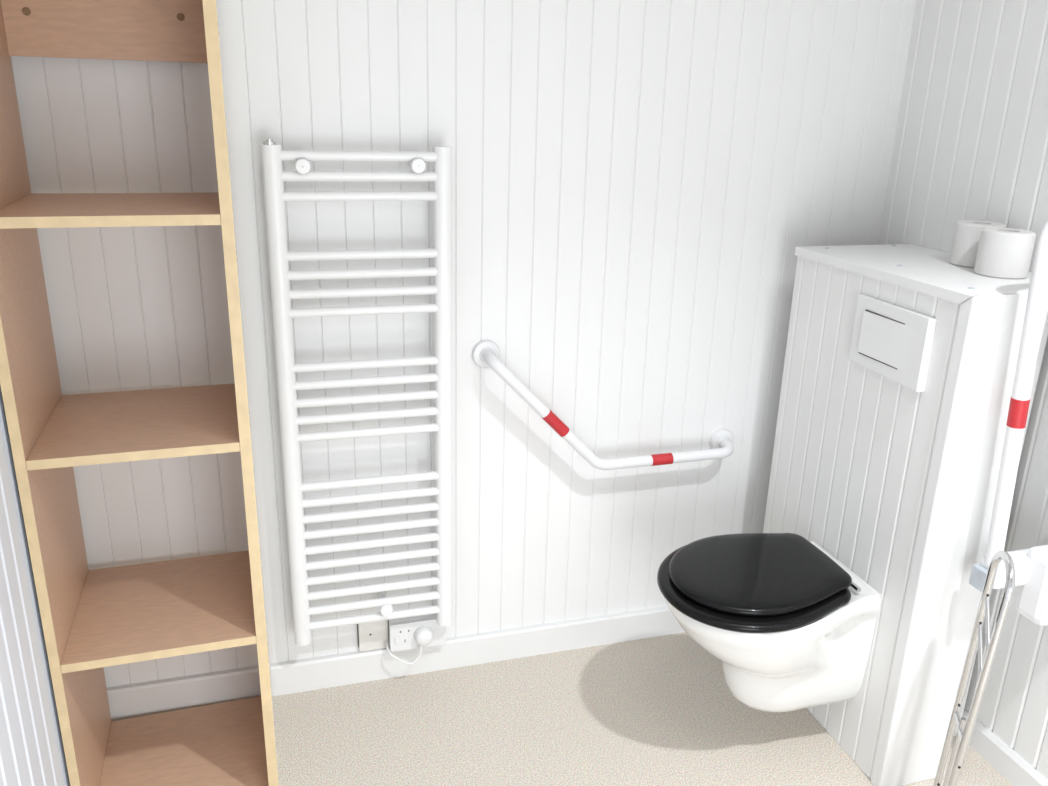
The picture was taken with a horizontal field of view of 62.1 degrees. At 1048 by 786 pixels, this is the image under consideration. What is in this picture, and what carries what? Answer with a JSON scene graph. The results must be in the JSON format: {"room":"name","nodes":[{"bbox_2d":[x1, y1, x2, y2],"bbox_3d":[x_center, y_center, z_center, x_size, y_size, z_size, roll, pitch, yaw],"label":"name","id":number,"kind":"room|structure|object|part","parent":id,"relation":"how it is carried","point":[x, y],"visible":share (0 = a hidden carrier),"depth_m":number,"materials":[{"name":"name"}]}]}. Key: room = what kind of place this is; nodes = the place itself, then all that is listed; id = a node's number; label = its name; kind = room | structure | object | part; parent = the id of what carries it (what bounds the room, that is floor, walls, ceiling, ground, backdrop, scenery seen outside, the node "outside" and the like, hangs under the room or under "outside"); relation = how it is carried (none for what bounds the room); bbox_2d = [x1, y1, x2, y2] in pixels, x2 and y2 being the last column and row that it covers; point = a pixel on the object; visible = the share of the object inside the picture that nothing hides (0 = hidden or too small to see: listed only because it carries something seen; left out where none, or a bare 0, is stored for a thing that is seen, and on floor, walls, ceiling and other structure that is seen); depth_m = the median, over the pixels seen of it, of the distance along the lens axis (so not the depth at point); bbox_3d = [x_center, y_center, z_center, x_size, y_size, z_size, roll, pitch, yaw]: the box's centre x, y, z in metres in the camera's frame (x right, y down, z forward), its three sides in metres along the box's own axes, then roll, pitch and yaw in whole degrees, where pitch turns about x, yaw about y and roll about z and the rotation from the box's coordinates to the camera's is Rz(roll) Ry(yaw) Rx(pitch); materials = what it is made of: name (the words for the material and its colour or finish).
{"room":"accessible bathroom","nodes":[
{"label":"accessible bathroom","id":0,"kind":"room"},
{"bbox_2d":[0,386,69,785],"bbox_3d":[-0.664,-0.143,0.482,0.060,2.950,2.750,-4,19,-16],"label":"wall","id":1,"kind":"structure","parent":0,"point":[32,753],"depth_m":1.56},
{"bbox_2d":[11,0,915,687],"bbox_3d":[-0.024,-0.653,2.054,2.219,2.950,0.060,-4,19,-16],"label":"wall","id":2,"kind":"structure","parent":0,"point":[637,185],"depth_m":2.13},
{"bbox_2d":[261,139,452,645],"bbox_3d":[-0.377,0.033,2.093,0.407,1.234,0.096,-4,19,-15],"label":"towel radiator","id":3,"kind":"object","parent":2,"relation":"attached to","point":[275,196],"visible":1,"depth_m":2.04,"materials":[{"name":"white metal"}]},
{"bbox_3d":[-0.547,0.056,2.024,0.041,1.219,0.038,-4,19,-15],"label":"rail","id":4,"kind":"part","parent":3,"relation":"part of","materials":[{"name":"white metal"}]},
{"bbox_3d":[-0.195,0.032,2.121,0.041,1.219,0.038,-4,19,-15],"label":"rail","id":5,"kind":"part","parent":3,"relation":"part of","materials":[{"name":"white metal"}]},
{"bbox_2d":[357,620,388,651],"bbox_3d":[-0.407,0.652,2.345,0.082,0.090,0.010,-4,19,-16],"label":"plate","id":6,"kind":"object","parent":2,"relation":"attached to","point":[371,635],"visible":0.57,"depth_m":2.34,"materials":[{"name":"white plastic"}]},
{"bbox_2d":[107,606,684,720],"bbox_3d":[-0.056,0.715,2.471,2.084,0.090,0.018,-4,19,-16],"label":"baseboard","id":7,"kind":"structure","parent":2,"relation":"attached to","point":[127,701],"depth_m":2.37,"materials":[{"name":"white paint"}]},
{"bbox_2d":[388,614,445,651],"bbox_3d":[-0.290,0.644,2.356,0.151,0.083,0.050,-4,19,-16],"label":"power socket","id":8,"kind":"object","parent":2,"relation":"attached to","point":[401,630],"visible":0.85,"depth_m":2.33,"materials":[{"name":"white plastic"}]},
{"bbox_2d":[395,636,398,643],"bbox_3d":[-0.339,0.658,2.321,0.011,0.022,0.004,-4,19,-16],"label":"rocker switch","id":9,"kind":"object","parent":8,"relation":"attached to","point":[396,637],"depth_m":2.32,"materials":[{"name":"white plastic"}]},
{"bbox_2d":[385,626,432,664],"bbox_3d":[-0.309,0.675,2.329,0.130,0.099,0.046,1,19,-2],"label":"plug","id":10,"kind":"object","parent":8,"relation":"attached to","point":[423,635],"visible":1,"depth_m":2.32,"materials":[{"name":"white plastic"}]},
{"bbox_2d":[472,340,733,469],"bbox_3d":[0.245,0.032,2.288,0.764,0.367,0.093,-4,19,-16],"label":"grab bar","id":11,"kind":"object","parent":2,"relation":"attached to","point":[486,353],"visible":1,"depth_m":2.25,"materials":[{"name":"white metal"}]},
{"bbox_2d":[272,632,1013,785],"bbox_3d":[0.334,1.207,1.256,2.219,0.050,2.870,-4,19,-16],"label":"floor","id":12,"kind":"structure","parent":0,"point":[662,710],"depth_m":2.21,"materials":[{"name":"beige plastic"}]},
{"bbox_2d":[0,0,278,785],"bbox_3d":[-0.776,0.035,1.783,0.406,1.780,0.383,-4,19,-17],"label":"bookcase","id":13,"kind":"object","parent":12,"relation":"on","point":[93,620],"visible":1,"depth_m":1.74,"materials":[{"name":"brown wood"}]},
{"bbox_3d":[-0.961,0.049,1.725,0.018,1.780,0.383,-4,19,-17],"label":"panel","id":14,"kind":"part","parent":13,"relation":"part of","materials":[{"name":"brown wood"}]},
{"bbox_3d":[-0.814,-0.755,1.700,0.366,0.194,0.018,-4,19,-17],"label":"rail","id":15,"kind":"part","parent":13,"relation":"part of","materials":[{"name":"brown wood"}]},
{"bbox_3d":[-0.767,-0.350,1.651,0.366,0.018,0.378,-4,19,-17],"label":"shelf","id":16,"kind":"part","parent":13,"relation":"part of","materials":[{"name":"brown wood"}]},
{"bbox_3d":[-0.778,0.059,1.788,0.366,0.018,0.378,-4,19,-17],"label":"shelf","id":17,"kind":"part","parent":13,"relation":"part of","materials":[{"name":"brown wood"}]},
{"bbox_3d":[-0.789,0.468,1.926,0.366,0.018,0.378,-4,19,-17],"label":"shelf","id":18,"kind":"part","parent":13,"relation":"part of","materials":[{"name":"brown wood"}]},
{"bbox_3d":[-0.799,0.872,2.062,0.366,0.013,0.378,-4,19,-17],"label":"shelf","id":19,"kind":"part","parent":13,"relation":"part of","materials":[{"name":"brown wood"}]},
{"bbox_3d":[-0.593,0.021,1.840,0.021,1.780,0.383,-4,19,-17],"label":"panel","id":20,"kind":"part","parent":13,"relation":"part of","materials":[{"name":"brown wood"}]},
{"bbox_2d":[763,244,1047,785],"bbox_3d":[0.907,0.251,2.213,0.345,1.180,0.700,-4,19,-16],"label":"cistern boxing","id":21,"kind":"object","parent":12,"relation":"on","point":[896,482],"visible":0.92,"depth_m":1.96,"materials":[{"name":"white paint"}]},
{"bbox_2d":[657,533,881,711],"bbox_3d":[0.543,0.579,2.061,0.498,0.388,0.386,-4,19,-16],"label":"toilet","id":22,"kind":"object","parent":21,"relation":"attached to","point":[790,627],"visible":1,"depth_m":1.96,"materials":[{"name":"white ceramic"}]},
{"bbox_3d":[0.510,0.432,2.000,0.421,0.021,0.386,-4,19,-16],"label":"seat","id":23,"kind":"part","parent":22,"relation":"part of","materials":[{"name":"black plastic"}]},
{"bbox_3d":[0.529,0.407,1.999,0.411,0.024,0.338,-4,19,-16],"label":"lid","id":24,"kind":"part","parent":22,"relation":"part of","materials":[{"name":"black plastic"}]},
{"bbox_3d":[0.766,0.285,2.139,0.012,1.155,0.565,-4,19,-16],"label":"panel","id":25,"kind":"part","parent":21,"relation":"part of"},
{"bbox_2d":[849,294,936,391],"bbox_3d":[0.793,-0.114,1.895,0.017,0.155,0.241,-4,19,-16],"label":"flush plate","id":26,"kind":"object","parent":21,"relation":"attached to","point":[894,342],"visible":1,"depth_m":1.87,"materials":[{"name":"white plastic"}]},
{"bbox_3d":[0.848,0.368,1.866,0.016,1.176,0.027,-4,19,-16],"label":"corner trim","id":27,"kind":"part","parent":21,"relation":"part of","materials":[{"name":"white paint"}]},
{"bbox_3d":[0.933,0.365,1.881,0.185,1.176,0.012,-4,19,-16],"label":"panel","id":28,"kind":"part","parent":21,"relation":"part of","materials":[{"name":"white paint"}]},
{"bbox_2d":[949,220,1006,267],"bbox_3d":[1.036,-0.340,1.988,0.105,0.095,0.105,-4,19,-16],"label":"toilet roll","id":29,"kind":"object","parent":21,"relation":"on","point":[966,237],"visible":0.66,"depth_m":1.96,"materials":[{"name":"paper"}]},
{"bbox_3d":[1.065,0.347,1.983,0.151,1.153,0.110,-4,19,-16],"label":"recess panel","id":30,"kind":"part","parent":21,"relation":"part of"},
{"bbox_2d":[974,227,1035,278],"bbox_3d":[1.034,-0.302,1.875,0.105,0.095,0.105,-4,19,-16],"label":"toilet roll","id":31,"kind":"object","parent":21,"relation":"on","point":[1005,253],"visible":1,"depth_m":1.84,"materials":[{"name":"paper"}]},
{"bbox_2d":[933,551,1014,785],"bbox_3d":[0.886,0.650,1.752,0.059,0.719,0.169,9,20,22],"label":"frame","id":32,"kind":"object","parent":12,"relation":"on","point":[956,763],"visible":1,"depth_m":1.72,"materials":[{"name":"metal"}]},
{"bbox_3d":[0.900,0.780,1.863,0.028,0.355,0.014,-4,19,-16],"label":"leg","id":33,"kind":"part","parent":32,"relation":"part of","materials":[{"name":"metal"}]},
{"bbox_3d":[0.848,0.861,1.765,0.033,0.260,0.014,-4,19,-16],"label":"leg","id":34,"kind":"part","parent":32,"relation":"part of","materials":[{"name":"metal"}]},
{"bbox_3d":[0.876,0.812,1.808,0.024,0.327,0.013,-4,19,-16],"label":"leg","id":35,"kind":"part","parent":32,"relation":"part of","materials":[{"name":"metal"}]},
{"bbox_2d":[878,0,1047,779],"bbox_3d":[1.407,-0.286,1.075,0.060,2.950,2.750,-4,19,-16],"label":"wall","id":36,"kind":"structure","parent":0,"point":[971,140],"depth_m":2.04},
{"bbox_2d":[962,708,1047,785],"bbox_3d":[1.335,1.080,1.523,0.015,0.071,2.750,-4,19,-16],"label":"baseboard","id":37,"kind":"structure","parent":36,"relation":"attached to","point":[996,752],"depth_m":2.09,"materials":[{"name":"white paint"}]},
{"bbox_2d":[969,220,1047,625],"bbox_3d":[1.071,0.079,1.719,0.279,0.931,0.150,-4,19,-16],"label":"support rail","id":38,"kind":"object","parent":36,"relation":"attached to","point":[1031,564],"visible":0.79,"depth_m":1.74,"materials":[{"name":"white metal"}]},
{"bbox_3d":[1.069,0.367,1.845,0.222,0.060,0.052,-4,19,-16],"label":"hinge arm","id":39,"kind":"part","parent":38,"relation":"part of","materials":[{"name":"white metal"}]}
]}

